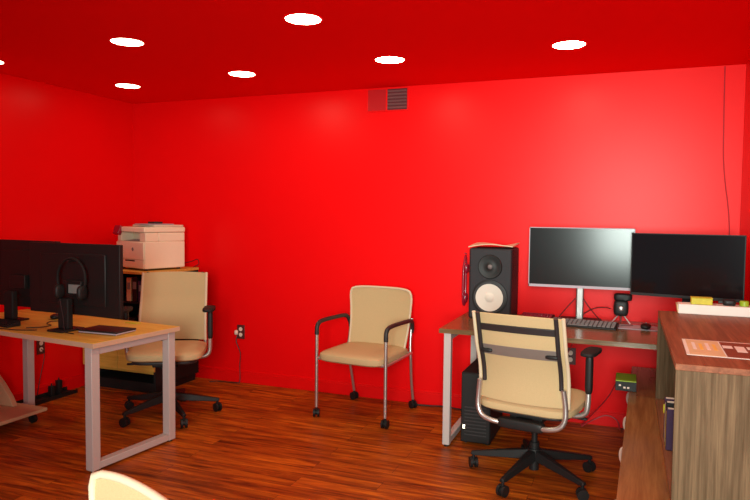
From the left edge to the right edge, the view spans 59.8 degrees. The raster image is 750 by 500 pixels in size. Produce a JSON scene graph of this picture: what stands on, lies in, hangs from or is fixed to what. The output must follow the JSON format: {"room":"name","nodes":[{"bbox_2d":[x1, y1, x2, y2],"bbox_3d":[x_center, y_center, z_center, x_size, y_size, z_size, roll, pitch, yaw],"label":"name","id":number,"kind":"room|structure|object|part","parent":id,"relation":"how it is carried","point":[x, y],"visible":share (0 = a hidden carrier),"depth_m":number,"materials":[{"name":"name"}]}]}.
{"room":"office","nodes":[
{"label":"office","id":0,"kind":"room"},
{"bbox_2d":[0,73,133,392],"bbox_3d":[-3.449,0.037,2.928,0.100,2.440,6.600,2,3,21],"label":"wall","id":1,"kind":"structure","parent":0,"point":[67,165],"depth_m":5.18,"materials":[{"name":"red paint"}]},
{"bbox_2d":[37,341,44,354],"bbox_3d":[-2.590,0.747,5.056,0.009,0.120,0.074,2,3,21],"label":"wall outlet","id":2,"kind":"object","parent":1,"relation":"attached to","point":[40,344],"visible":0.8,"depth_m":5.05,"materials":[{"name":"plastic"}]},
{"bbox_2d":[12,373,84,400],"bbox_3d":[-3.412,1.205,2.963,0.012,0.105,6.588,2,3,21],"label":"baseboard","id":3,"kind":"structure","parent":1,"relation":"attached to","point":[76,381],"depth_m":5.29,"materials":[{"name":"red"}]},
{"bbox_2d":[0,377,623,499],"bbox_3d":[-1.117,1.375,2.141,5.095,0.100,6.700,2,3,21],"label":"floor","id":4,"kind":"structure","parent":0,"point":[265,442],"depth_m":3.99,"materials":[{"name":"brown wood"}]},
{"bbox_2d":[0,375,46,425],"bbox_3d":[-2.561,1.030,4.349,0.430,0.328,0.520,2,3,21],"label":"stand","id":5,"kind":"object","parent":4,"relation":"on","point":[10,410],"visible":1,"depth_m":4.48,"materials":[{"name":"beige plastic"}]},
{"bbox_3d":[-2.562,1.107,4.353,0.430,0.025,0.520,2,3,21],"label":"board","id":6,"kind":"part","parent":5,"relation":"part of","materials":[{"name":"brown wood"}]},
{"bbox_2d":[16,386,77,405],"bbox_3d":[-2.544,1.139,5.035,0.115,0.040,0.520,2,3,21],"label":"cable tray","id":7,"kind":"object","parent":4,"relation":"on","point":[42,398],"visible":0.56,"depth_m":5.06,"materials":[{"name":"black plastic"}]},
{"bbox_2d":[36,349,44,399],"bbox_3d":[-2.565,0.954,5.009,0.035,0.373,0.119,0,3,-7],"label":"power cable","id":8,"kind":"object","parent":7,"relation":"in","point":[41,349],"visible":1,"depth_m":5.00,"materials":[{"name":"black plastic"}]},
{"bbox_2d":[48,383,54,396],"bbox_3d":[-2.524,1.093,5.089,0.040,0.103,0.036,2,3,21],"label":"power adapter","id":9,"kind":"object","parent":7,"relation":"on","point":[51,389],"visible":0.95,"depth_m":5.08,"materials":[{"name":"black plastic"}]},
{"bbox_2d":[55,378,62,394],"bbox_3d":[-2.499,1.075,5.154,0.040,0.133,0.036,2,3,21],"label":"power adapter","id":10,"kind":"object","parent":7,"relation":"on","point":[58,383],"visible":0.95,"depth_m":5.14,"materials":[{"name":"black plastic"}]},
{"bbox_2d":[0,309,179,472],"bbox_3d":[-2.054,0.840,4.203,1.493,0.735,0.658,2,3,27],"label":"office desk","id":11,"kind":"object","parent":4,"relation":"on","point":[94,345],"visible":0.82,"depth_m":3.92,"materials":[{"name":"beige wood"}]},
{"bbox_2d":[0,318,20,327],"bbox_3d":[-2.390,0.455,4.121,0.340,0.034,0.090,2,3,27],"label":"keyboard","id":12,"kind":"object","parent":11,"relation":"on","point":[6,323],"visible":1,"depth_m":4.06,"materials":[{"name":"black plastic"}]},
{"bbox_2d":[0,328,36,330],"bbox_3d":[-2.312,0.791,4.018,0.550,0.643,0.142,2,3,30],"label":"power cable","id":13,"kind":"object","parent":11,"relation":"hanging from","point":[0,328],"visible":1,"depth_m":3.92,"materials":[{"name":"black rubber"}]},
{"bbox_3d":[-2.536,0.813,4.773,0.055,0.695,0.055,2,3,27],"label":"leg","id":14,"kind":"part","parent":11,"relation":"part of","materials":[{"name":"silver metal"}]},
{"bbox_2d":[0,239,59,320],"bbox_3d":[-2.377,0.201,4.254,0.700,0.528,0.170,2,3,23],"label":"monitor","id":15,"kind":"object","parent":11,"relation":"on","point":[14,254],"visible":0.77,"depth_m":4.28,"materials":[{"name":"black plastic"}]},
{"bbox_3d":[-2.334,0.207,4.272,0.145,0.090,0.030,2,3,23],"label":"mount plate","id":16,"kind":"part","parent":15,"relation":"part of","materials":[{"name":"black plastic"}]},
{"bbox_2d":[26,321,53,327],"bbox_3d":[-2.076,0.471,4.129,0.097,0.006,0.281,1,3,6],"label":"power cable","id":17,"kind":"object","parent":11,"relation":"on","point":[49,321],"visible":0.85,"depth_m":4.04,"materials":[{"name":"black rubber"}]},
{"bbox_2d":[50,313,57,318],"bbox_3d":[-2.142,0.443,4.373,0.062,0.038,0.109,0,3,-13],"label":"computer mouse","id":18,"kind":"object","parent":11,"relation":"on","point":[53,316],"visible":0.77,"depth_m":4.33,"materials":[{"name":"black plastic"}]},
{"bbox_2d":[30,242,122,332],"bbox_3d":[-1.868,0.225,3.934,0.740,0.524,0.170,2,3,23],"label":"monitor","id":19,"kind":"object","parent":11,"relation":"on","point":[102,263],"visible":0.91,"depth_m":3.94,"materials":[{"name":"black plastic"}]},
{"bbox_2d":[54,257,86,333],"bbox_3d":[-1.818,0.267,3.880,0.229,0.448,0.088,2,3,21],"label":"headphones","id":20,"kind":"object","parent":19,"relation":"hanging from","point":[59,289],"visible":0.99,"depth_m":3.88,"materials":[{"name":"black plastic"}]},
{"bbox_2d":[54,284,64,298],"bbox_3d":[-1.897,0.248,3.919,0.040,0.088,0.071,2,3,21],"label":"ear cup","id":21,"kind":"object","parent":20,"relation":"on","point":[59,289],"depth_m":3.90,"materials":[{"name":"black plastic"}]},
{"bbox_2d":[76,285,86,299],"bbox_3d":[-1.733,0.253,3.856,0.040,0.088,0.071,2,3,21],"label":"ear cup","id":22,"kind":"object","parent":20,"relation":"on","point":[81,292],"depth_m":3.84,"materials":[{"name":"black plastic"}]},
{"bbox_3d":[-1.825,0.230,3.953,0.145,0.090,0.030,2,3,23],"label":"mount plate","id":23,"kind":"part","parent":19,"relation":"part of","materials":[{"name":"black plastic"}]},
{"bbox_3d":[-1.573,0.883,3.633,0.055,0.695,0.055,2,3,27],"label":"leg","id":24,"kind":"part","parent":11,"relation":"part of","materials":[{"name":"silver metal"}]},
{"bbox_2d":[78,325,135,335],"bbox_3d":[-1.601,0.481,3.902,0.284,0.022,0.174,2,3,20],"label":"laptop","id":25,"kind":"object","parent":11,"relation":"on","point":[98,329],"visible":1,"depth_m":3.86,"materials":[{"name":"grey plastic"}]},
{"bbox_3d":[-1.438,0.546,3.872,0.047,0.045,0.521,2,3,27],"label":"rail","id":26,"kind":"part","parent":11,"relation":"part of","materials":[{"name":"silver metal"}]},
{"bbox_3d":[-1.445,1.196,3.906,0.051,0.040,0.521,2,3,27],"label":"foot rail","id":27,"kind":"part","parent":11,"relation":"part of","materials":[{"name":"silver metal"}]},
{"bbox_3d":[-1.310,0.859,4.145,0.055,0.695,0.055,2,3,27],"label":"leg","id":28,"kind":"part","parent":11,"relation":"part of","materials":[{"name":"silver metal"}]},
{"bbox_2d":[88,470,167,499],"bbox_3d":[-0.585,0.924,1.064,0.624,0.925,0.612,-2,4,-43],"label":"chair","id":29,"kind":"object","parent":4,"relation":"on","point":[103,484],"visible":1,"depth_m":1.31,"materials":[{"name":"beige plastic"}]},
{"bbox_3d":[-0.428,0.689,1.185,0.112,0.449,0.518,-2,4,-43],"label":"backrest","id":30,"kind":"part","parent":29,"relation":"part of","materials":[{"name":"beige fabric"}]},
{"bbox_2d":[83,267,198,392],"bbox_3d":[-1.991,0.645,5.558,0.740,0.985,0.592,2,3,21],"label":"storage cabinet","id":31,"kind":"object","parent":4,"relation":"on","point":[115,372],"visible":0.3,"depth_m":5.38,"materials":[{"name":"beige wood"}]},
{"bbox_3d":[-2.263,0.801,5.377,0.362,0.315,0.020,2,3,21],"label":"door","id":32,"kind":"part","parent":31,"relation":"part of","materials":[{"name":"beige wood"}]},
{"bbox_3d":[-2.316,0.615,5.700,0.020,0.903,0.560,2,3,21],"label":"panel","id":33,"kind":"part","parent":31,"relation":"part of","materials":[{"name":"brown wood"}]},
{"bbox_3d":[-1.989,0.966,5.589,0.690,0.020,0.538,2,3,21],"label":"panel","id":34,"kind":"part","parent":31,"relation":"part of","materials":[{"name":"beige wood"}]},
{"bbox_2d":[126,277,131,300],"bbox_3d":[-1.947,0.314,5.397,0.045,0.190,0.260,2,3,21],"label":"binder","id":35,"kind":"object","parent":31,"relation":"on","point":[129,279],"visible":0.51,"depth_m":5.28,"materials":[{"name":"paper"}]},
{"bbox_2d":[123,292,139,303],"bbox_3d":[-1.983,0.409,5.560,0.690,0.016,0.538,2,3,21],"label":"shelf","id":36,"kind":"object","parent":31,"relation":"attached to","point":[124,293],"depth_m":5.29,"materials":[{"name":"black wood"}]},
{"bbox_2d":[129,315,137,321],"bbox_3d":[-1.978,0.609,5.423,0.124,0.112,0.204,2,3,21],"label":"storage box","id":37,"kind":"object","parent":31,"relation":"on","point":[131,318],"visible":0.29,"depth_m":5.33,"materials":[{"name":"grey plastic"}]},
{"bbox_3d":[-1.921,0.812,5.245,0.362,0.315,0.020,2,3,21],"label":"door","id":38,"kind":"part","parent":31,"relation":"part of","materials":[{"name":"beige wood"}]},
{"bbox_2d":[132,276,141,301],"bbox_3d":[-1.891,0.310,5.375,0.050,0.200,0.260,2,3,21],"label":"binder","id":39,"kind":"object","parent":31,"relation":"on","point":[135,279],"visible":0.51,"depth_m":5.25,"materials":[{"name":"black plastic"}]},
{"bbox_3d":[-1.886,0.603,5.827,0.690,0.883,0.012,2,3,21],"label":"panel","id":40,"kind":"part","parent":31,"relation":"part of","materials":[{"name":"white wood"}]},
{"bbox_2d":[138,281,140,301],"bbox_3d":[-1.830,0.327,5.352,0.060,0.170,0.260,2,3,21],"label":"binder","id":41,"kind":"object","parent":31,"relation":"on","point":[139,282],"visible":0.23,"depth_m":5.24,"materials":[{"name":"purple plastic"}]},
{"bbox_2d":[113,222,184,270],"bbox_3d":[-1.896,-0.041,5.472,0.418,0.394,0.419,3,4,38],"label":"printer","id":42,"kind":"object","parent":31,"relation":"on","point":[150,245],"visible":0.94,"depth_m":5.35,"materials":[{"name":"white plastic"}]},
{"bbox_3d":[-2.139,-0.166,5.423,0.085,0.080,0.049,3,4,38],"label":"control panel","id":43,"kind":"part","parent":42,"relation":"part of","materials":[{"name":"red plastic"}]},
{"bbox_2d":[123,259,143,268],"bbox_3d":[-2.006,0.112,5.343,0.398,0.062,0.006,3,4,38],"label":"paper tray","id":44,"kind":"object","parent":42,"relation":"on","point":[129,263],"depth_m":5.30,"materials":[{"name":"white plastic"}]},
{"bbox_3d":[-1.885,-0.175,5.478,0.418,0.042,0.386,3,4,38],"label":"scanner lid","id":45,"kind":"part","parent":42,"relation":"part of","materials":[{"name":"white plastic"}]},
{"bbox_3d":[-1.654,0.635,5.444,0.020,0.903,0.560,2,3,21],"label":"panel","id":46,"kind":"part","parent":31,"relation":"part of","materials":[{"name":"beige wood"}]},
{"bbox_2d":[119,271,221,427],"bbox_3d":[-1.478,0.686,4.712,0.726,1.002,0.732,0,3,-4],"label":"office chair","id":47,"kind":"object","parent":4,"relation":"on","point":[173,298],"visible":0.8,"depth_m":4.92,"materials":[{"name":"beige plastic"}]},
{"bbox_3d":[-1.778,0.533,4.656,0.038,0.220,0.048,0,3,-9],"label":"arm post","id":48,"kind":"part","parent":47,"relation":"part of","materials":[{"name":"black plastic"}]},
{"bbox_3d":[-1.486,0.724,4.685,0.524,0.084,0.524,0,3,-9],"label":"seat","id":49,"kind":"part","parent":47,"relation":"part of","materials":[{"name":"beige fabric"}]},
{"bbox_3d":[-1.529,0.421,4.969,0.468,0.503,0.181,0,3,-9],"label":"backrest","id":50,"kind":"part","parent":47,"relation":"part of","materials":[{"name":"beige fabric"}]},
{"bbox_3d":[-1.198,0.535,4.744,0.038,0.220,0.048,0,3,-9],"label":"arm post","id":51,"kind":"part","parent":47,"relation":"part of","materials":[{"name":"black plastic"}]},
{"bbox_2d":[209,335,240,382],"bbox_3d":[-1.290,0.931,5.618,0.277,0.421,0.044,1,3,8],"label":"power cable","id":52,"kind":"object","parent":4,"relation":"on","point":[237,335],"visible":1,"depth_m":5.60,"materials":[{"name":"black rubber"}]},
{"bbox_2d":[313,285,416,428],"bbox_3d":[-0.067,0.742,4.779,0.612,0.914,0.624,2,3,27],"label":"chair","id":53,"kind":"object","parent":4,"relation":"on","point":[380,320],"visible":1,"depth_m":4.88,"materials":[{"name":"beige fabric"}]},
{"bbox_3d":[-0.419,0.865,4.685,0.023,0.530,0.023,2,3,27],"label":"leg","id":54,"kind":"part","parent":53,"relation":"part of","materials":[{"name":"silver metal"}]},
{"bbox_3d":[-0.302,0.548,4.875,0.047,0.122,0.503,2,3,27],"label":"armrest","id":55,"kind":"part","parent":53,"relation":"part of","materials":[{"name":"grey plastic"}]},
{"bbox_3d":[-0.185,0.801,5.103,0.027,0.624,0.108,3,4,36],"label":"leg","id":56,"kind":"part","parent":53,"relation":"part of","materials":[{"name":"silver metal"}]},
{"bbox_3d":[-0.076,0.754,4.745,0.524,0.088,0.544,2,3,27],"label":"seat","id":57,"kind":"part","parent":53,"relation":"part of","materials":[{"name":"beige fabric"}]},
{"bbox_3d":[-0.075,0.768,4.747,0.570,0.036,0.442,2,3,27],"label":"seat frame","id":58,"kind":"part","parent":53,"relation":"part of","materials":[{"name":"beige metal"}]},
{"bbox_3d":[0.035,0.507,4.946,0.518,0.443,0.112,2,3,27],"label":"backrest","id":59,"kind":"part","parent":53,"relation":"part of","materials":[{"name":"beige fabric"}]},
{"bbox_3d":[0.071,0.883,4.436,0.023,0.530,0.023,2,3,27],"label":"leg","id":60,"kind":"part","parent":53,"relation":"part of","materials":[{"name":"silver metal"}]},
{"bbox_3d":[0.174,0.566,4.634,0.047,0.122,0.503,2,3,27],"label":"armrest","id":61,"kind":"part","parent":53,"relation":"part of","materials":[{"name":"grey plastic"}]},
{"bbox_3d":[0.273,0.819,4.871,0.027,0.624,0.108,2,3,18],"label":"leg","id":62,"kind":"part","parent":53,"relation":"part of","materials":[{"name":"silver metal"}]},
{"bbox_2d":[417,404,460,409],"bbox_3d":[0.527,1.190,4.931,0.501,0.018,0.030,2,3,21],"label":"power cable","id":63,"kind":"object","parent":4,"relation":"on","point":[417,404],"visible":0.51,"depth_m":4.96,"materials":[{"name":"black rubber"}]},
{"bbox_2d":[461,358,502,444],"bbox_3d":[0.717,1.001,4.338,0.190,0.460,0.450,2,3,21],"label":"computer tower","id":64,"kind":"object","parent":4,"relation":"on","point":[475,429],"visible":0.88,"depth_m":4.14,"materials":[{"name":"black plastic"}]},
{"bbox_2d":[468,310,601,499],"bbox_3d":[0.866,0.791,3.605,0.726,0.959,0.732,3,4,35],"label":"office chair","id":65,"kind":"object","parent":4,"relation":"on","point":[524,368],"visible":1,"depth_m":3.38,"materials":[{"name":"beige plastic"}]},
{"bbox_3d":[0.738,0.563,3.349,0.468,0.481,0.181,2,3,31],"label":"backrest","id":66,"kind":"part","parent":65,"relation":"part of","materials":[{"name":"beige fabric"}]},
{"bbox_3d":[0.891,0.826,3.624,0.524,0.080,0.524,2,3,31],"label":"seat","id":67,"kind":"part","parent":65,"relation":"part of","materials":[{"name":"beige fabric"}]},
{"bbox_3d":[1.131,0.656,3.443,0.038,0.210,0.048,2,3,31],"label":"arm post","id":68,"kind":"part","parent":65,"relation":"part of","materials":[{"name":"black plastic"}]},
{"bbox_2d":[439,311,657,446],"bbox_3d":[1.358,0.872,4.169,1.743,0.750,0.833,2,3,21],"label":"office desk","id":69,"kind":"object","parent":4,"relation":"on","point":[462,325],"visible":0.24,"depth_m":4.07,"materials":[{"name":"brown wood"}]},
{"bbox_3d":[0.457,0.873,4.110,0.045,0.710,0.045,2,3,21],"label":"leg","id":70,"kind":"part","parent":69,"relation":"part of","materials":[{"name":"silver metal"}]},
{"bbox_3d":[0.590,1.188,4.482,0.041,0.040,0.716,2,3,21],"label":"foot rail","id":71,"kind":"part","parent":69,"relation":"part of","materials":[{"name":"silver metal"}]},
{"bbox_3d":[0.731,0.839,4.819,0.045,0.710,0.045,2,3,21],"label":"leg","id":72,"kind":"part","parent":69,"relation":"part of","materials":[{"name":"silver metal"}]},
{"bbox_2d":[469,246,518,317],"bbox_3d":[0.835,0.225,4.581,0.292,0.485,0.314,2,3,21],"label":"speaker","id":73,"kind":"object","parent":69,"relation":"on","point":[493,271],"visible":0.96,"depth_m":4.45},
{"bbox_2d":[462,253,468,305],"bbox_3d":[0.674,0.216,4.826,0.044,0.395,0.099,2,3,21],"label":"headset","id":74,"kind":"object","parent":73,"relation":"attached to","point":[465,269],"visible":0.99,"depth_m":4.81,"materials":[{"name":"red plastic"}]},
{"bbox_2d":[464,293,467,301],"bbox_3d":[0.669,0.354,4.834,0.036,0.070,0.059,2,3,21],"label":"ear cup","id":75,"kind":"object","parent":74,"relation":"on","point":[465,294],"depth_m":4.81,"materials":[{"name":"red plastic"}]},
{"bbox_2d":[465,263,468,272],"bbox_3d":[0.675,0.134,4.821,0.044,0.070,0.059,2,3,21],"label":"ear cup","id":76,"kind":"object","parent":74,"relation":"on","point":[466,264],"depth_m":4.80,"materials":[{"name":"red plastic"}]},
{"bbox_2d":[468,242,519,246],"bbox_3d":[0.836,-0.036,4.565,0.321,0.030,0.261,2,3,18],"label":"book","id":77,"kind":"object","parent":73,"relation":"on","point":[477,243],"visible":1,"depth_m":4.52,"materials":[{"name":"white paper"}]},
{"bbox_2d":[521,312,554,317],"bbox_3d":[1.120,0.458,4.505,0.220,0.034,0.120,2,3,25],"label":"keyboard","id":78,"kind":"object","parent":69,"relation":"on","point":[542,315],"visible":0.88,"depth_m":4.50,"materials":[{"name":"black plastic"}]},
{"bbox_2d":[528,227,634,320],"bbox_3d":[1.392,0.166,4.407,0.665,0.635,0.220,2,3,21],"label":"monitor","id":79,"kind":"object","parent":69,"relation":"on","point":[581,259],"visible":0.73,"depth_m":4.31,"materials":[{"name":"silver plastic"}]},
{"bbox_2d":[553,317,618,330],"bbox_3d":[1.347,0.475,4.219,0.420,0.034,0.150,2,3,27],"label":"keyboard","id":80,"kind":"object","parent":69,"relation":"on","point":[592,324],"visible":0.8,"depth_m":4.17,"materials":[{"name":"black plastic"}]},
{"bbox_2d":[611,293,631,323],"bbox_3d":[1.643,0.387,4.346,0.130,0.200,0.114,2,3,21],"label":"webcam","id":81,"kind":"object","parent":69,"relation":"on","point":[621,306],"visible":0.98,"depth_m":4.30,"materials":[{"name":"black plastic"}]},
{"bbox_2d":[618,324,657,330],"bbox_3d":[1.680,0.497,4.182,0.280,0.003,0.170,2,3,24],"label":"mouse pad","id":82,"kind":"object","parent":69,"relation":"on","point":[635,327],"visible":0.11,"depth_m":4.16,"materials":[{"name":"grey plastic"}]},
{"bbox_2d":[640,322,650,328],"bbox_3d":[1.711,0.480,4.121,0.062,0.038,0.109,2,3,27],"label":"computer mouse","id":83,"kind":"object","parent":82,"relation":"on","point":[645,325],"visible":1,"depth_m":4.08,"materials":[{"name":"black plastic"}]},
{"bbox_2d":[630,233,746,301],"bbox_3d":[1.903,0.207,3.972,0.620,0.610,0.190,3,4,34],"label":"monitor","id":84,"kind":"object","parent":69,"relation":"on","point":[683,266],"visible":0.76,"depth_m":3.88,"materials":[{"name":"black plastic"}]},
{"bbox_2d":[581,385,614,424],"bbox_3d":[1.468,1.003,4.242,0.040,0.464,0.574,0,3,-3],"label":"power cable","id":85,"kind":"object","parent":4,"relation":"on","point":[614,385],"visible":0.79,"depth_m":4.29,"materials":[{"name":"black plastic"}]},
{"bbox_2d":[581,415,619,429],"bbox_3d":[1.560,1.186,4.510,0.257,0.088,0.050,2,3,16],"label":"power cable","id":86,"kind":"object","parent":4,"relation":"on","point":[602,415],"visible":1,"depth_m":4.52,"materials":[{"name":"red plastic"}]},
{"bbox_2d":[616,366,669,499],"bbox_3d":[1.422,1.083,3.012,0.572,0.450,2.860,2,3,23],"label":"base cabinet","id":87,"kind":"object","parent":4,"relation":"on","point":[642,474],"visible":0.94,"depth_m":2.84,"materials":[{"name":"brown wood"}]},
{"bbox_3d":[1.243,1.032,3.281,0.032,0.086,0.015,2,3,23],"label":"bow handle","id":88,"kind":"part","parent":87,"relation":"part of","materials":[{"name":"beige"}]},
{"bbox_2d":[615,373,636,391],"bbox_3d":[1.486,0.783,3.862,0.115,0.060,0.202,2,3,21],"label":"switch box","id":89,"kind":"object","parent":87,"relation":"on","point":[624,381],"visible":1,"depth_m":3.78,"materials":[{"name":"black plastic"}]},
{"bbox_2d":[655,311,749,499],"bbox_3d":[1.520,0.617,2.822,0.502,0.500,1.400,2,3,21],"label":"bookcase","id":90,"kind":"object","parent":87,"relation":"on","point":[709,458],"visible":0.99,"depth_m":2.24,"materials":[{"name":"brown wood"}]},
{"bbox_3d":[1.518,0.857,2.834,0.501,0.020,1.360,2,3,21],"label":"panel","id":91,"kind":"part","parent":90,"relation":"part of","materials":[{"name":"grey wood"}]},
{"bbox_3d":[1.770,0.598,3.465,0.501,0.478,0.020,2,3,21],"label":"panel","id":92,"kind":"part","parent":90,"relation":"part of","materials":[{"name":"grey wood"}]},
{"bbox_2d":[663,397,673,436],"bbox_3d":[1.371,0.752,2.886,0.176,0.180,0.032,2,3,21],"label":"book","id":93,"kind":"object","parent":90,"relation":"on","point":[666,398],"visible":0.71,"depth_m":2.90,"materials":[{"name":"paper"}]},
{"bbox_2d":[664,401,673,442],"bbox_3d":[1.339,0.752,2.797,0.172,0.188,0.035,2,3,21],"label":"book","id":94,"kind":"object","parent":90,"relation":"on","point":[670,404],"visible":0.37,"depth_m":2.81,"materials":[{"name":"black paper"}]},
{"bbox_2d":[665,407,673,450],"bbox_3d":[1.316,0.761,2.739,0.172,0.176,0.030,2,3,21],"label":"book","id":95,"kind":"object","parent":90,"relation":"on","point":[669,411],"visible":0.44,"depth_m":2.75,"materials":[{"name":"purple paper"}]},
{"bbox_3d":[1.271,0.659,2.180,0.501,0.478,0.020,2,3,21],"label":"panel","id":96,"kind":"part","parent":90,"relation":"part of","materials":[{"name":"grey wood"}]},
{"bbox_2d":[676,302,749,316],"bbox_3d":[1.809,0.314,3.420,0.418,0.050,0.100,2,3,21],"label":"tray","id":97,"kind":"object","parent":90,"relation":"on","point":[682,307],"visible":1,"depth_m":3.39,"materials":[{"name":"plastic"}]},
{"bbox_2d":[690,296,712,304],"bbox_3d":[1.725,0.267,3.445,0.104,0.036,0.064,2,3,21],"label":"box","id":98,"kind":"object","parent":97,"relation":"on","point":[694,299],"visible":1,"depth_m":3.42,"materials":[{"name":"yellow cardboard"}]},
{"bbox_2d":[718,299,735,305],"bbox_3d":[1.837,0.273,3.402,0.082,0.032,0.052,2,3,21],"label":"adapter","id":99,"kind":"object","parent":97,"relation":"on","point":[729,302],"visible":1,"depth_m":3.38,"materials":[{"name":"black plastic"}]},
{"bbox_2d":[739,300,748,306],"bbox_3d":[1.913,0.277,3.378,0.044,0.027,0.044,2,3,21],"label":"tin","id":100,"kind":"object","parent":97,"relation":"on","point":[741,303],"visible":1,"depth_m":3.36,"materials":[{"name":"plastic"}]},
{"bbox_2d":[682,339,749,359],"bbox_3d":[1.414,0.383,2.471,0.440,0.002,0.340,2,3,22],"label":"flyer","id":101,"kind":"object","parent":90,"relation":"on","point":[734,350],"visible":1,"depth_m":2.50,"materials":[{"name":"paper"}]},
{"bbox_3d":[1.276,0.378,2.527,0.118,0.001,0.316,2,3,22],"label":"printed panel","id":102,"kind":"part","parent":101,"relation":"part of","materials":[{"name":"paper"}]},
{"bbox_3d":[1.472,0.384,2.445,0.297,0.001,0.313,2,3,22],"label":"printed panel","id":103,"kind":"part","parent":101,"relation":"part of","materials":[{"name":"red paper"}]},
{"bbox_3d":[1.399,0.381,2.493,0.034,0.001,0.120,2,3,22],"label":"printed panel","id":104,"kind":"part","parent":101,"relation":"part of","materials":[{"name":"paper"}]},
{"bbox_2d":[0,0,749,103],"bbox_3d":[-1.089,-1.161,2.009,5.095,0.100,6.700,2,3,21],"label":"ceiling","id":105,"kind":"structure","parent":0,"point":[189,51],"depth_m":3.71,"materials":[{"name":"red paint"}]},
{"bbox_2d":[108,37,145,46],"bbox_3d":[-1.439,-1.206,3.786,0.208,0.003,0.208,2,3,21],"label":"recessed light","id":106,"kind":"object","parent":105,"relation":"in","point":[121,41],"visible":1,"depth_m":3.78,"materials":[{"name":"white"}]},
{"bbox_2d":[114,83,141,88],"bbox_3d":[-1.929,-1.279,5.089,0.208,0.003,0.208,2,3,21],"label":"recessed light","id":107,"kind":"object","parent":105,"relation":"in","point":[120,85],"visible":1,"depth_m":5.10,"materials":[{"name":"white"}]},
{"bbox_2d":[227,71,256,76],"bbox_3d":[-0.941,-1.243,4.611,0.208,0.003,0.208,2,3,21],"label":"recessed light","id":108,"kind":"object","parent":105,"relation":"in","point":[231,73],"visible":1,"depth_m":4.61,"materials":[{"name":"white"}]},
{"bbox_2d":[283,13,323,25],"bbox_3d":[-0.364,-1.169,3.306,0.208,0.003,0.208,2,3,21],"label":"recessed light","id":109,"kind":"object","parent":105,"relation":"in","point":[305,19],"visible":1,"depth_m":3.30,"materials":[{"name":"white"}]},
{"bbox_2d":[373,56,405,63],"bbox_3d":[0.094,-1.208,4.147,0.208,0.003,0.208,2,3,21],"label":"recessed light","id":110,"kind":"object","parent":105,"relation":"in","point":[383,59],"visible":1,"depth_m":4.13,"materials":[{"name":"white"}]},
{"bbox_2d":[550,40,587,49],"bbox_3d":[1.113,-1.175,3.742,0.208,0.003,0.208,2,3,21],"label":"recessed light","id":111,"kind":"object","parent":105,"relation":"in","point":[568,44],"visible":1,"depth_m":3.74,"materials":[{"name":"white"}]},
{"bbox_2d":[133,64,745,412],"bbox_3d":[0.089,-0.040,5.149,5.095,2.440,0.100,2,3,21],"label":"wall","id":112,"kind":"structure","parent":0,"point":[288,204],"depth_m":4.99,"materials":[{"name":"red paint"}]},
{"bbox_2d":[237,325,244,338],"bbox_3d":[-1.154,0.704,5.607,0.074,0.120,0.009,2,3,21],"label":"wall outlet","id":113,"kind":"object","parent":112,"relation":"attached to","point":[241,328],"visible":1,"depth_m":5.60,"materials":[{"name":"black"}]},
{"bbox_2d":[367,87,408,111],"bbox_3d":[0.095,-1.160,5.030,0.344,0.176,0.016,2,3,21],"label":"air vent","id":114,"kind":"object","parent":112,"relation":"in","point":[384,99],"visible":1,"depth_m":5.03,"materials":[{"name":"red metal"}]},
{"bbox_3d":[0.017,-1.163,5.066,0.148,0.160,0.005,2,3,21],"label":"blank panel","id":115,"kind":"part","parent":114,"relation":"part of","materials":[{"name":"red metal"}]},
{"bbox_2d":[195,366,625,427],"bbox_3d":[0.056,1.129,5.158,4.895,0.105,0.012,2,3,21],"label":"baseboard","id":116,"kind":"structure","parent":112,"relation":"attached to","point":[276,380],"depth_m":5.26,"materials":[{"name":"red"}]},
{"bbox_2d":[568,348,575,364],"bbox_3d":[1.386,0.753,4.625,0.074,0.120,0.009,2,3,21],"label":"wall outlet","id":117,"kind":"object","parent":112,"relation":"attached to","point":[572,353],"visible":0.64,"depth_m":4.62,"materials":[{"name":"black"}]},
{"bbox_2d":[723,66,729,234],"bbox_3d":[2.273,-0.416,4.223,0.070,1.535,0.013,2,3,21],"label":"power cable","id":118,"kind":"object","parent":112,"relation":"attached to","point":[724,66],"visible":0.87,"depth_m":4.22,"materials":[{"name":"red plastic"}]},
{"bbox_2d":[737,60,749,305],"bbox_3d":[1.208,0.182,1.129,0.100,2.440,6.600,2,3,21],"label":"wall","id":119,"kind":"structure","parent":0,"point":[745,183],"depth_m":4.03,"materials":[{"name":"red paint"}]}
]}

